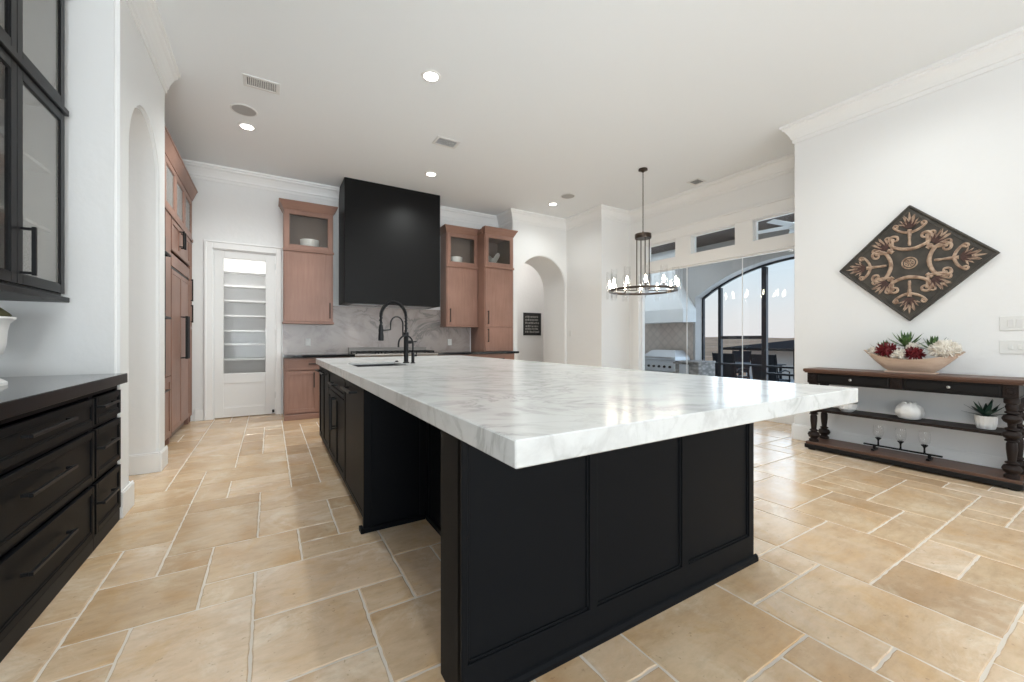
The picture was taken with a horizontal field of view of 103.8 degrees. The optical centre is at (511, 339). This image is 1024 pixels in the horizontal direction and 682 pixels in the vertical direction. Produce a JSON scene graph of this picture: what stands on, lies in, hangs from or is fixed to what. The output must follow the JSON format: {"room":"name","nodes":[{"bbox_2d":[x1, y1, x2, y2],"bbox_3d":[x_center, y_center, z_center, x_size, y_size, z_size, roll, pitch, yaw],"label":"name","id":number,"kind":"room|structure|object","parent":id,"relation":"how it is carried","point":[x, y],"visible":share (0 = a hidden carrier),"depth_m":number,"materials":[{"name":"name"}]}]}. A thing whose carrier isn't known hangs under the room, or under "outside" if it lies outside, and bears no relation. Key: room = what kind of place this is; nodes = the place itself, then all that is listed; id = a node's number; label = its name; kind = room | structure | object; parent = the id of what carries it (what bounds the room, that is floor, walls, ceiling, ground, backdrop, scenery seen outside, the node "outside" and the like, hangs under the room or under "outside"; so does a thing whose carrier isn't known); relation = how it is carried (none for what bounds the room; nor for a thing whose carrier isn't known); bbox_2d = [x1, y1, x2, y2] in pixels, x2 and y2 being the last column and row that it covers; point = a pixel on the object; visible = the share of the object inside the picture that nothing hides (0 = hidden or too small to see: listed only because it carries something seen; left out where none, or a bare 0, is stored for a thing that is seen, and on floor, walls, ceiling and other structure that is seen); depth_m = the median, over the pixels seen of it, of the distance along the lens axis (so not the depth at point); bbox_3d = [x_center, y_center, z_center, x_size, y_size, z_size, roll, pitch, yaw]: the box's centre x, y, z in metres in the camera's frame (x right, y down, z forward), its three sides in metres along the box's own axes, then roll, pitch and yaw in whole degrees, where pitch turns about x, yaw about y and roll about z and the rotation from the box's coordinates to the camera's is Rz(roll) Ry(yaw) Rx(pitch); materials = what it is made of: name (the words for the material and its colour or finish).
{"room":"kitchen","nodes":[
{"label":"kitchen","id":0,"kind":"room"},
{"bbox_2d":[0,0,164,490],"bbox_3d":[-3.084,-0.660,2.963,0.580,3.600,1.320,0,0,-31],"label":"wall","id":1,"kind":"structure","parent":0,"point":[113,320],"depth_m":2.53,"materials":[{"name":"white paint"}]},
{"bbox_2d":[120,445,167,518],"bbox_3d":[-3.067,1.055,2.973,0.580,0.170,1.320,0,0,-31],"label":"baseboard","id":2,"kind":"structure","parent":1,"relation":"attached to","point":[153,462],"depth_m":3.39,"materials":[{"name":"white paint"}]},
{"bbox_2d":[126,0,180,93],"bbox_3d":[-2.760,-2.355,3.094,0.110,0.210,1.430,0,0,-31],"label":"trim","id":3,"kind":"structure","parent":1,"relation":"attached to","point":[146,15],"depth_m":3.15,"materials":[{"name":"white paint"}]},
{"bbox_2d":[224,258,265,373],"bbox_3d":[-4.266,-0.660,6.530,1.400,3.600,1.110,0,0,-31],"label":"wall","id":4,"kind":"structure","parent":0,"point":[230,323],"depth_m":6.87,"materials":[{"name":"white paint"}]},
{"bbox_2d":[224,269,265,360],"bbox_3d":[-4.428,-0.148,6.799,1.196,1.972,0.278,0,0,-31],"label":"pantry shelving","id":5,"kind":"object","parent":4,"relation":"attached to","point":[237,272],"visible":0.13,"depth_m":6.69,"materials":[{"name":"white paint"}]},
{"bbox_2d":[191,178,482,420],"bbox_3d":[-2.732,-0.660,6.726,5.670,3.600,0.140,0,0,-31],"label":"wall","id":6,"kind":"structure","parent":0,"point":[224,212],"depth_m":5.83,"materials":[{"name":"white paint"}]},
{"bbox_2d":[194,408,203,420],"bbox_3d":[-4.388,1.055,5.633,0.105,0.170,0.020,0,0,-31],"label":"baseboard","id":7,"kind":"structure","parent":6,"relation":"attached to","point":[198,413],"depth_m":5.63,"materials":[{"name":"white paint"}]},
{"bbox_2d":[204,240,281,420],"bbox_3d":[-3.968,-0.133,5.956,0.948,2.545,0.182,0,0,-31],"label":"trim","id":8,"kind":"structure","parent":6,"relation":"attached to","point":[209,245],"depth_m":5.72,"materials":[{"name":"white paint"}]},
{"bbox_2d":[214,250,274,417],"bbox_3d":[-3.924,-0.079,5.926,0.764,2.414,0.098,0,0,-31],"label":"door","id":9,"kind":"structure","parent":6,"relation":"in","point":[235,394],"depth_m":5.92,"materials":[{"name":"white paint"}]},
{"bbox_2d":[278,198,337,324],"bbox_3d":[-3.132,-1.143,6.177,0.793,1.817,0.385,0,0,-31],"label":"upper cabinet","id":10,"kind":"object","parent":6,"relation":"attached to","point":[307,270],"visible":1,"depth_m":6.09,"materials":[{"name":"brown wood"}]},
{"bbox_2d":[300,239,318,246],"bbox_3d":[-3.136,-1.446,6.225,0.270,0.170,0.270,0,0,-31],"label":"bowl","id":11,"kind":"object","parent":10,"relation":"in","point":[308,242],"visible":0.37,"depth_m":6.12,"materials":[{"name":"white ceramic"}]},
{"bbox_2d":[283,306,469,353],"bbox_3d":[-2.168,-0.165,6.970,3.148,0.767,0.020,0,0,-31],"label":"backsplash","id":12,"kind":"structure","parent":6,"relation":"attached to","point":[352,326],"depth_m":6.83,"materials":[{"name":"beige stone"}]},
{"bbox_2d":[339,177,439,308],"bbox_3d":[-2.032,-1.504,6.714,1.524,1.908,0.598,0,0,-31],"label":"range hood","id":13,"kind":"object","parent":6,"relation":"attached to","point":[389,236],"visible":0.95,"depth_m":6.42,"materials":[{"name":"black"}]},
{"bbox_2d":[440,224,478,327],"bbox_3d":[-0.992,-1.141,7.469,0.693,1.822,0.385,0,0,-31],"label":"upper cabinet","id":14,"kind":"object","parent":6,"relation":"attached to","point":[458,280],"visible":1,"depth_m":7.39,"materials":[{"name":"brown wood"}]},
{"bbox_2d":[182,152,793,230],"bbox_3d":[-0.499,-2.355,6.722,8.983,0.210,3.281,0,0,1],"label":"trim","id":15,"kind":"structure","parent":6,"relation":"attached to","point":[782,165],"depth_m":6.41,"materials":[{"name":"white paint"}]},
{"bbox_2d":[0,413,1023,681],"bbox_3d":[0.520,1.180,2.580,8.993,0.080,13.600,0,0,-31],"label":"floor","id":16,"kind":"structure","parent":0,"point":[246,558],"depth_m":1.84,"materials":[{"name":"tile"}]},
{"bbox_2d":[0,394,93,662],"bbox_3d":[-2.207,0.709,1.565,0.628,0.862,1.060,0,0,-31],"label":"base cabinet","id":17,"kind":"object","parent":16,"relation":"on","point":[47,453],"visible":0.97,"depth_m":1.67,"materials":[{"name":"black"}]},
{"bbox_2d":[90,386,120,550],"bbox_3d":[-2.596,0.709,2.210,0.628,0.862,0.443,0,0,-31],"label":"base cabinet","id":18,"kind":"object","parent":16,"relation":"on","point":[106,428],"visible":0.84,"depth_m":2.32,"materials":[{"name":"black"}]},
{"bbox_2d":[165,125,197,444],"bbox_3d":[-4.112,-0.465,4.457,0.713,3.210,2.280,0,0,-31],"label":"tall cabinet","id":19,"kind":"object","parent":16,"relation":"on","point":[180,190],"depth_m":4.62,"materials":[{"name":"brown wood"}]},
{"bbox_2d":[165,237,171,373],"bbox_3d":[-3.655,-0.335,3.768,0.633,1.450,0.560,0,0,-31],"label":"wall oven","id":20,"kind":"object","parent":19,"relation":"in","point":[167,254],"visible":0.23,"depth_m":4.13,"materials":[{"name":"black"}]},
{"bbox_2d":[170,253,189,432],"bbox_3d":[-4.279,0.045,4.759,0.709,1.990,1.164,0,0,-31],"label":"refrigerator","id":21,"kind":"object","parent":19,"relation":"in","point":[180,273],"visible":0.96,"depth_m":4.82,"materials":[{"name":"brown"}]},
{"bbox_2d":[283,357,349,420],"bbox_3d":[-2.961,0.701,6.081,0.868,0.878,0.667,0,0,-31],"label":"base cabinet","id":22,"kind":"object","parent":16,"relation":"on","point":[300,377],"visible":0.55,"depth_m":5.73,"materials":[{"name":"brown wood"}]},
{"bbox_2d":[282,353,354,357],"bbox_3d":[-2.944,0.241,6.105,0.935,0.040,0.657,0,0,-31],"label":"countertop","id":23,"kind":"structure","parent":22,"relation":"on","point":[311,355],"depth_m":5.92,"materials":[{"name":"black stone"}]},
{"bbox_2d":[315,366,322,440],"bbox_3d":[-1.825,0.708,4.506,0.670,0.864,0.353,0,0,-31],"label":"base cabinet","id":24,"kind":"object","parent":16,"relation":"on","point":[320,369],"visible":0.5,"depth_m":4.41,"materials":[{"name":"black"}]},
{"bbox_2d":[319,368,328,451],"bbox_3d":[-1.613,0.708,4.155,0.670,0.864,0.453,0,0,-31],"label":"base cabinet","id":25,"kind":"object","parent":16,"relation":"on","point":[325,373],"visible":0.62,"depth_m":4.02,"materials":[{"name":"black"}]},
{"bbox_2d":[328,371,343,480],"bbox_3d":[-1.250,0.708,3.554,0.670,0.864,0.938,0,0,-31],"label":"base cabinet","id":26,"kind":"object","parent":16,"relation":"on","point":[336,394],"visible":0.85,"depth_m":3.35,"materials":[{"name":"black"}]},
{"bbox_2d":[340,379,362,516],"bbox_3d":[-0.828,0.708,2.847,0.676,0.864,0.695,0,0,-31],"label":"base cabinet","id":27,"kind":"object","parent":16,"relation":"on","point":[353,394],"visible":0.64,"depth_m":2.66,"materials":[{"name":"black"}]},
{"bbox_2d":[359,389,425,533],"bbox_3d":[-0.624,0.708,2.539,0.645,0.864,0.068,0,0,-31],"label":"divider panel","id":28,"kind":"object","parent":16,"relation":"on","point":[394,439],"visible":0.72,"depth_m":2.46,"materials":[{"name":"black paint"}]},
{"bbox_2d":[348,347,437,357],"bbox_3d":[-1.969,0.585,6.671,1.316,0.910,0.642,0,0,-31],"label":"rangetop","id":29,"kind":"object","parent":16,"relation":"on","point":[358,351],"visible":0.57,"depth_m":6.60,"materials":[{"name":"silver metal"}]},
{"bbox_2d":[426,422,440,535],"bbox_3d":[-0.348,0.708,3.457,1.285,0.864,3.680,0,0,-31],"label":"panel","id":30,"kind":"object","parent":16,"relation":"on","point":[433,434],"visible":0.04,"depth_m":2.47,"materials":[{"name":"black paint"}]},
{"bbox_2d":[437,354,477,356],"bbox_3d":[-1.073,0.701,7.220,0.760,0.878,0.667,0,0,-31],"label":"base cabinet","id":31,"kind":"object","parent":16,"relation":"on","point":[475,355],"visible":0.08,"depth_m":7.08,"materials":[{"name":"brown wood"}]},
{"bbox_2d":[431,351,518,354],"bbox_3d":[-0.724,0.241,7.444,1.610,0.040,0.657,0,0,-31],"label":"countertop","id":32,"kind":"structure","parent":31,"relation":"on","point":[438,352],"depth_m":7.25,"materials":[{"name":"black stone"}]},
{"bbox_2d":[471,226,517,351],"bbox_3d":[-0.358,-0.916,7.686,0.703,2.271,0.663,0,0,-31],"label":"upper cabinet","id":33,"kind":"object","parent":32,"relation":"on","point":[494,331],"visible":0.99,"depth_m":7.45,"materials":[{"name":"brown wood"}]},
{"bbox_2d":[489,253,499,262],"bbox_3d":[-0.410,-1.518,7.707,0.386,0.313,0.292,0,0,-31],"label":"shell bowl","id":34,"kind":"object","parent":33,"relation":"in","point":[496,257],"visible":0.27,"depth_m":7.62,"materials":[{"name":"white ceramic"}]},
{"bbox_2d":[478,353,513,359],"bbox_3d":[-0.420,0.701,7.614,0.763,0.878,0.667,0,0,-31],"label":"base cabinet","id":35,"kind":"object","parent":16,"relation":"on","point":[500,356],"visible":0.18,"depth_m":7.39,"materials":[{"name":"brown wood"}]},
{"bbox_2d":[441,423,758,681],"bbox_3d":[0.508,0.708,1.716,1.664,0.864,0.186,0,0,-31],"label":"island end panel","id":36,"kind":"object","parent":16,"relation":"on","point":[543,565],"visible":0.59,"depth_m":1.47,"materials":[{"name":"black paint"}]},
{"bbox_2d":[316,355,857,468],"bbox_3d":[-0.351,0.244,3.147,1.763,0.062,4.308,0,0,-31],"label":"countertop","id":37,"kind":"structure","parent":36,"relation":"on","point":[518,413],"depth_m":1.47,"materials":[{"name":"stone"}]},
{"bbox_2d":[353,364,401,366],"bbox_3d":[-1.150,0.353,3.441,0.411,0.253,0.516,0,0,-31],"label":"sink","id":38,"kind":"object","parent":37,"relation":"in","point":[368,365],"visible":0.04,"depth_m":3.67,"materials":[{"name":"black"}]},
{"bbox_2d":[378,301,416,362],"bbox_3d":[-1.020,-0.066,3.574,0.060,0.557,0.383,0,0,38],"label":"faucet","id":39,"kind":"object","parent":37,"relation":"on","point":[380,330],"visible":1,"depth_m":3.59,"materials":[{"name":"black metal"}]},
{"bbox_2d":[398,335,416,362],"bbox_3d":[-0.922,0.086,3.551,0.044,0.255,0.200,0,0,32],"label":"filter faucet","id":40,"kind":"object","parent":37,"relation":"on","point":[413,354],"visible":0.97,"depth_m":3.59,"materials":[{"name":"black metal"}]},
{"bbox_2d":[803,367,1023,490],"bbox_3d":[3.570,0.721,3.675,0.365,0.838,1.445,0,0,-31],"label":"console table","id":41,"kind":"object","parent":16,"relation":"on","point":[1011,389],"visible":0.84,"depth_m":3.40,"materials":[{"name":"brown wood"}]},
{"bbox_2d":[837,403,856,411],"bbox_3d":[3.355,0.677,4.021,0.162,0.085,0.159,0,0,-31],"label":"bowl","id":42,"kind":"object","parent":41,"relation":"on","point":[851,407],"visible":0.84,"depth_m":3.97,"materials":[{"name":"white ceramic"}]},
{"bbox_2d":[863,437,942,460],"bbox_3d":[3.569,0.997,3.687,0.110,0.125,0.537,0,0,-31],"label":"candle holder","id":43,"kind":"object","parent":41,"relation":"on","point":[929,458],"visible":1,"depth_m":3.67,"materials":[{"name":"black metal"}]},
{"bbox_2d":[921,444,927,453],"bbox_3d":[3.650,0.970,3.553,0.048,0.072,0.048,0,0,-31],"label":"cup","id":44,"kind":"object","parent":43,"relation":"on","point":[924,446],"depth_m":3.55,"materials":[{"name":"black metal"}]},
{"bbox_2d":[895,401,924,419],"bbox_3d":[3.601,0.642,3.638,0.194,0.156,0.196,0,0,-31],"label":"pumpkin","id":45,"kind":"object","parent":41,"relation":"on","point":[910,410],"visible":1,"depth_m":3.58,"materials":[{"name":"white"}]},
{"bbox_2d":[864,350,965,374],"bbox_3d":[3.600,0.199,3.626,0.260,0.206,0.670,0,0,-31],"label":"dough bowl","id":46,"kind":"object","parent":41,"relation":"on","point":[931,365],"visible":0.92,"depth_m":3.54,"materials":[{"name":"brown wood"}]},
{"bbox_2d":[873,342,899,357],"bbox_3d":[3.482,0.100,3.733,0.196,0.162,0.185,0,0,-31],"label":"flower","id":47,"kind":"object","parent":46,"relation":"in","point":[887,349],"visible":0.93,"depth_m":3.70,"materials":[{"name":"red plant"}]},
{"bbox_2d":[890,348,906,358],"bbox_3d":[3.512,0.131,3.633,0.127,0.111,0.134,0,0,-31],"label":"flower","id":48,"kind":"object","parent":46,"relation":"in","point":[898,353],"visible":0.94,"depth_m":3.62,"materials":[{"name":"beige plant"}]},
{"bbox_2d":[888,331,929,349],"bbox_3d":[3.610,0.003,3.680,0.290,0.185,0.280,0,0,35],"label":"succulent","id":49,"kind":"object","parent":46,"relation":"in","point":[904,340],"visible":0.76,"depth_m":3.67,"materials":[{"name":"green plant"}]},
{"bbox_2d":[905,342,921,348],"bbox_3d":[3.602,0.067,3.601,0.108,0.094,0.110,0,0,-31],"label":"flower","id":50,"kind":"object","parent":46,"relation":"in","point":[913,345],"visible":0.73,"depth_m":3.59,"materials":[{"name":"beige plant"}]},
{"bbox_2d":[903,346,926,359],"bbox_3d":[3.565,0.121,3.556,0.161,0.136,0.168,0,0,-31],"label":"flower","id":51,"kind":"object","parent":46,"relation":"in","point":[915,353],"visible":0.98,"depth_m":3.54,"materials":[{"name":"red plant"}]},
{"bbox_2d":[917,336,947,349],"bbox_3d":[3.708,0.045,3.550,0.278,0.161,0.265,0,0,16],"label":"succulent","id":52,"kind":"object","parent":46,"relation":"in","point":[935,339],"visible":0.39,"depth_m":3.53,"materials":[{"name":"green plant"}]},
{"bbox_2d":[927,339,962,357],"bbox_3d":[3.695,0.079,3.427,0.222,0.170,0.215,0,0,-31],"label":"flower","id":53,"kind":"object","parent":46,"relation":"in","point":[940,348],"visible":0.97,"depth_m":3.39,"materials":[{"name":"beige plant"}]},
{"bbox_2d":[806,437,1023,484],"bbox_3d":[3.574,1.072,3.677,0.330,0.026,1.415,0,0,-31],"label":"shelf","id":54,"kind":"object","parent":41,"relation":"attached to","point":[962,469],"depth_m":3.51,"materials":[{"name":"brown wood"}]},
{"bbox_2d":[818,407,1021,435],"bbox_3d":[3.585,0.732,3.684,0.285,0.024,1.345,0,0,-31],"label":"shelf","id":55,"kind":"object","parent":41,"relation":"attached to","point":[998,431],"depth_m":3.53,"materials":[{"name":"brown wood"}]},
{"bbox_2d":[964,399,1019,429],"bbox_3d":[3.857,0.600,3.228,0.329,0.240,0.289,0,0,-31],"label":"agave","id":56,"kind":"object","parent":41,"relation":"on","point":[984,420],"visible":0.98,"depth_m":3.22,"materials":[{"name":"plant"}]},
{"bbox_3d":[-1.648,0.709,0.640,0.628,0.862,1.098,0,0,-31],"label":"cabinet","id":57,"kind":"object","parent":16,"relation":"on","visible":0},
{"bbox_2d":[0,373,126,419],"bbox_3d":[-2.044,0.244,1.282,0.620,0.060,2.626,0,0,-31],"label":"countertop","id":58,"kind":"structure","parent":57,"relation":"on","point":[22,394],"depth_m":1.83,"materials":[{"name":"black stone"}]},
{"bbox_2d":[0,308,16,385],"bbox_3d":[-2.464,0.024,1.819,0.278,0.380,0.278,0,0,-31],"label":"urn","id":59,"kind":"object","parent":58,"relation":"on","point":[6,319],"visible":1,"depth_m":1.87,"materials":[{"name":"white ceramic"}]},
{"bbox_2d":[517,263,543,361],"bbox_3d":[-0.052,-0.560,9.253,3.070,3.800,1.500,0,0,-31],"label":"wall","id":60,"kind":"structure","parent":0,"point":[530,290],"depth_m":10.32,"materials":[{"name":"white paint"}]},
{"bbox_2d":[523,313,540,334],"bbox_3d":[0.523,-0.395,10.343,0.540,0.580,0.023,0,0,-31],"label":"framed sign","id":61,"kind":"object","parent":60,"relation":"attached to","point":[531,321],"visible":1,"depth_m":10.33,"materials":[{"name":"black"}]},
{"bbox_2d":[501,222,565,363],"bbox_3d":[0.376,-0.660,8.320,1.300,3.600,0.760,0,0,-31],"label":"wall","id":62,"kind":"structure","parent":0,"point":[543,249],"depth_m":8.31,"materials":[{"name":"white paint"}]},
{"bbox_2d":[156,0,1023,218],"bbox_3d":[0.375,-2.520,2.620,8.950,0.120,13.900,0,0,-31],"label":"ceiling","id":63,"kind":"structure","parent":0,"point":[544,101],"depth_m":3.78,"materials":[{"name":"white paint"}]},
{"bbox_2d":[230,103,257,116],"bbox_3d":[-2.873,-2.455,4.304,0.250,0.007,0.250,0,0,-31],"label":"ceiling speaker","id":64,"kind":"object","parent":63,"relation":"attached to","point":[241,109],"visible":1,"depth_m":4.30,"materials":[{"name":"white"}]},
{"bbox_2d":[232,105,255,115],"bbox_3d":[-2.873,-2.455,4.304,0.218,0.007,0.218,0,0,-31],"label":"grille","id":65,"kind":"object","parent":64,"relation":"attached to","point":[244,110],"depth_m":4.30,"materials":[{"name":"grey"}]},
{"bbox_2d":[237,122,255,130],"bbox_3d":[-3.059,-2.455,4.636,0.184,0.008,0.184,0,0,-31],"label":"recessed light","id":66,"kind":"object","parent":63,"relation":"in","point":[246,126],"visible":1,"depth_m":4.62,"materials":[{"name":"white paint"}]},
{"bbox_2d":[243,73,279,94],"bbox_3d":[-2.409,-2.455,3.867,0.300,0.008,0.200,0,0,-31],"label":"ceiling vent","id":67,"kind":"object","parent":63,"relation":"in","point":[248,80],"visible":1,"depth_m":3.86,"materials":[{"name":"white"}]},
{"bbox_2d":[421,69,440,82],"bbox_3d":[-0.756,-2.455,3.748,0.184,0.008,0.184,0,0,-31],"label":"recessed light","id":68,"kind":"object","parent":63,"relation":"in","point":[432,76],"visible":1,"depth_m":3.74,"materials":[{"name":"white paint"}]},
{"bbox_2d":[432,136,460,148],"bbox_3d":[-0.819,-2.454,5.007,0.300,0.010,0.210,0,0,-31],"label":"ceiling vent","id":69,"kind":"object","parent":63,"relation":"in","point":[442,141],"visible":1,"depth_m":5.00,"materials":[{"name":"white"}]},
{"bbox_2d":[608,167,678,301],"bbox_3d":[1.890,-1.524,5.793,0.996,1.869,0.995,0,0,-31],"label":"chandelier","id":70,"kind":"object","parent":63,"relation":"hanging from","point":[641,236],"visible":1,"depth_m":5.79,"materials":[{"name":"brown metal"}]},
{"bbox_2d":[686,178,705,184],"bbox_3d":[2.873,-2.454,6.253,0.220,0.010,0.200,0,0,-31],"label":"ceiling vent","id":71,"kind":"object","parent":63,"relation":"in","point":[697,181],"visible":1,"depth_m":6.24,"materials":[{"name":"white"}]},
{"bbox_2d":[566,218,628,368],"bbox_3d":[1.554,-0.660,8.429,0.830,3.600,1.790,0,0,-31],"label":"wall","id":72,"kind":"structure","parent":0,"point":[597,251],"depth_m":7.71,"materials":[{"name":"white paint"}]},
{"bbox_2d":[629,171,793,370],"bbox_3d":[3.213,-0.560,6.405,0.180,3.800,3.390,0,0,-31],"label":"wall","id":73,"kind":"structure","parent":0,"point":[781,186],"depth_m":6.41,"materials":[{"name":"white paint"}]},
{"bbox_2d":[648,240,674,261],"bbox_3d":[2.725,-1.580,7.253,0.050,0.310,0.635,0,0,-31],"label":"window","id":74,"kind":"structure","parent":73,"relation":"attached to","point":[673,240],"depth_m":7.32,"materials":[{"name":"white paint"}]},
{"bbox_2d":[693,226,734,252],"bbox_3d":[3.236,-1.580,6.407,0.050,0.310,0.740,0,0,-31],"label":"window","id":75,"kind":"structure","parent":73,"relation":"attached to","point":[694,236],"depth_m":6.57,"materials":[{"name":"white paint"}]},
{"bbox_2d":[641,247,793,378],"bbox_3d":[3.220,-0.117,6.433,0.050,2.255,2.850,0,0,-31],"label":"window","id":76,"kind":"structure","parent":73,"relation":"attached to","point":[787,249],"depth_m":6.80,"materials":[{"name":"white paint"}]},
{"bbox_2d":[755,211,793,240],"bbox_3d":[3.748,-1.580,5.557,0.050,0.310,0.725,0,0,-31],"label":"window","id":77,"kind":"structure","parent":73,"relation":"attached to","point":[792,212],"depth_m":5.76,"materials":[{"name":"white paint"}]},
{"bbox_2d":[766,415,793,424],"bbox_3d":[3.115,1.055,6.434,0.020,0.170,3.200,0,0,-31],"label":"baseboard","id":78,"kind":"structure","parent":73,"relation":"attached to","point":[787,419],"depth_m":5.44,"materials":[{"name":"white paint"}]},
{"bbox_2d":[645,229,793,359],"bbox_3d":[4.671,-0.335,8.073,0.340,3.350,11.000,0,0,-31],"label":"wall","id":79,"kind":"structure","parent":0,"point":[698,281],"depth_m":8.53,"materials":[{"name":"grey paint"}]},
{"bbox_2d":[645,322,692,359],"bbox_3d":[3.352,0.035,9.916,0.014,0.830,2.480,0,0,-31],"label":"tile panel","id":80,"kind":"object","parent":79,"relation":"attached to","point":[664,336],"visible":0.57,"depth_m":9.35,"materials":[{"name":"tile"}]},
{"bbox_2d":[645,249,695,323],"bbox_3d":[3.506,-1.194,9.239,0.449,1.628,1.300,0,0,-31],"label":"hood","id":81,"kind":"object","parent":79,"relation":"attached to","point":[675,307],"visible":0.74,"depth_m":9.02,"materials":[{"name":"white paint"}]},
{"bbox_2d":[651,213,793,253],"bbox_3d":[3.884,-2.070,7.598,2.200,0.120,11.000,0,0,-31],"label":"ceiling","id":82,"kind":"structure","parent":0,"point":[728,234],"depth_m":7.83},
{"bbox_2d":[758,219,793,233],"bbox_3d":[4.445,-1.865,6.322,1.227,0.289,1.241,0,0,-31],"label":"ceiling fan","id":83,"kind":"object","parent":82,"relation":"hanging from","point":[785,224],"visible":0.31,"depth_m":6.31,"materials":[{"name":"white paint"}]},
{"bbox_2d":[737,375,793,382],"bbox_3d":[6.989,1.390,8.887,8.850,0.100,14.000,0,0,-31],"label":"floor","id":84,"kind":"structure","parent":0,"point":[751,377],"depth_m":13.45,"materials":[{"name":"grey concrete"}]},
{"bbox_2d":[645,360,715,375],"bbox_3d":[3.167,0.895,9.618,0.600,0.890,3.240,0,0,-31],"label":"kitchen island","id":85,"kind":"object","parent":84,"relation":"on","point":[695,367],"depth_m":8.30,"materials":[{"name":"stone"}]},
{"bbox_2d":[645,350,689,372],"bbox_3d":[3.453,0.477,9.101,0.585,0.475,0.940,0,0,-31],"label":"grill","id":86,"kind":"object","parent":85,"relation":"in","point":[655,360],"visible":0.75,"depth_m":8.88,"materials":[{"name":"silver metal"}]},
{"bbox_2d":[675,360,715,363],"bbox_3d":[3.167,0.468,9.618,0.600,0.035,3.240,0,0,-31],"label":"countertop","id":87,"kind":"structure","parent":85,"relation":"on","point":[680,361],"depth_m":8.31,"materials":[{"name":"stone"}]},
{"bbox_2d":[712,352,748,378],"bbox_3d":[5.309,0.830,9.766,0.652,1.026,0.552,0,0,-31],"label":"chair","id":88,"kind":"object","parent":84,"relation":"on","point":[729,371],"visible":0.47,"depth_m":9.56,"materials":[{"name":"black fabric"}]},
{"bbox_2d":[732,350,750,378],"bbox_3d":[6.421,0.830,11.523,0.652,1.026,0.552,0,0,-31],"label":"chair","id":89,"kind":"object","parent":84,"relation":"on","point":[738,354],"visible":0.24,"depth_m":11.56,"materials":[{"name":"black fabric"}]},
{"bbox_2d":[702,257,793,380],"bbox_3d":[5.274,-0.092,7.269,0.080,2.864,3.940,0,0,-31],"label":"window frame","id":90,"kind":"structure","parent":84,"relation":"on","point":[764,365],"depth_m":7.87,"materials":[{"name":"black"}]},
{"bbox_2d":[735,362,785,378],"bbox_3d":[5.939,0.975,10.531,0.850,0.730,1.900,0,0,-31],"label":"table","id":91,"kind":"object","parent":84,"relation":"on","point":[780,369],"visible":0.17,"depth_m":9.99,"materials":[{"name":"black metal"}]},
{"bbox_2d":[750,354,789,382],"bbox_3d":[5.791,0.830,9.005,0.652,1.026,0.552,0,0,-31],"label":"chair","id":92,"kind":"object","parent":84,"relation":"on","point":[755,358],"visible":0.59,"depth_m":8.90,"materials":[{"name":"metal"}]},
{"bbox_2d":[794,59,1023,457],"bbox_3d":[5.420,-0.660,1.827,0.830,3.600,7.030,0,0,-31],"label":"wall","id":93,"kind":"structure","parent":0,"point":[954,154],"depth_m":3.71,"materials":[{"name":"white paint"}]},
{"bbox_2d":[792,423,1006,468],"bbox_3d":[5.368,1.055,1.895,0.850,0.170,6.900,0,0,-31],"label":"baseboard","id":94,"kind":"structure","parent":93,"relation":"attached to","point":[800,432],"depth_m":3.76,"materials":[{"name":"white paint"}]},
{"bbox_2d":[779,26,1023,143],"bbox_3d":[4.951,-2.355,1.696,0.110,0.210,6.990,0,0,-31],"label":"trim","id":95,"kind":"structure","parent":93,"relation":"attached to","point":[1007,48],"depth_m":3.71,"materials":[{"name":"white paint"}]},
{"bbox_2d":[839,205,999,320],"bbox_3d":[3.732,-0.718,3.769,0.052,1.090,1.090,0,0,-31],"label":"wall art","id":96,"kind":"object","parent":93,"relation":"attached to","point":[917,258],"visible":1,"depth_m":3.74,"materials":[{"name":"brown"}]},
{"bbox_2d":[1000,316,1023,330],"bbox_3d":[4.064,-0.131,3.264,0.009,0.117,0.118,0,0,-31],"label":"light switch","id":97,"kind":"object","parent":93,"relation":"attached to","point":[1007,323],"visible":1,"depth_m":3.26,"materials":[{"name":"white plastic"}]},
{"bbox_2d":[1000,340,1023,353],"bbox_3d":[4.063,0.062,3.263,0.010,0.107,0.118,0,0,-31],"label":"light switch","id":98,"kind":"object","parent":93,"relation":"attached to","point":[1006,346],"visible":1,"depth_m":3.26,"materials":[{"name":"white plastic"}]},
{"bbox_2d":[974,414,997,429],"bbox_3d":[3.830,0.667,3.244,0.128,0.105,0.128,0,0,-31],"label":"pot","id":99,"kind":"object","parent":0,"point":[982,421],"depth_m":3.21,"materials":[{"name":"white ceramic"}]},
{"bbox_3d":[-0.911,-0.660,-1.297,0.100,3.600,8.220,0,0,-31],"label":"wall","id":100,"kind":"structure","parent":0,"visible":0},
{"bbox_2d":[0,0,69,302],"bbox_3d":[-2.336,-1.190,1.609,0.458,1.940,1.688,0,0,-31],"label":"upper cabinet","id":101,"kind":"object","parent":100,"relation":"attached to","point":[33,111],"visible":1,"depth_m":2.28,"materials":[{"name":"black paint"}]},
{"bbox_2d":[0,133,50,173],"bbox_3d":[-2.390,-0.969,1.563,0.299,0.018,1.624,0,0,-31],"label":"shelf","id":102,"kind":"object","parent":101,"relation":"attached to","point":[31,165],"depth_m":2.21,"materials":[{"name":"white"}]},
{"bbox_2d":[0,205,50,232],"bbox_3d":[-2.390,-0.629,1.563,0.299,0.018,1.624,0,0,-31],"label":"shelf","id":103,"kind":"object","parent":101,"relation":"attached to","point":[27,222],"depth_m":2.19,"materials":[{"name":"white"}]},
{"label":"outside","id":104,"kind":"structure","parent":0,"visible":0},
{"bbox_2d":[705,337,793,375],"bbox_3d":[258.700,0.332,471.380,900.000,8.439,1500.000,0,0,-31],"label":"ground","id":105,"kind":"structure","parent":104,"point":[711,343],"depth_m":277.26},
{"bbox_2d":[723,340,793,379],"bbox_3d":[21.937,2.165,28.006,9.500,4.350,9.300,0,0,-31],"label":"pavilion","id":106,"kind":"object","parent":105,"relation":"on","point":[784,350],"visible":0.15,"depth_m":27.44,"materials":[{"name":"black"}]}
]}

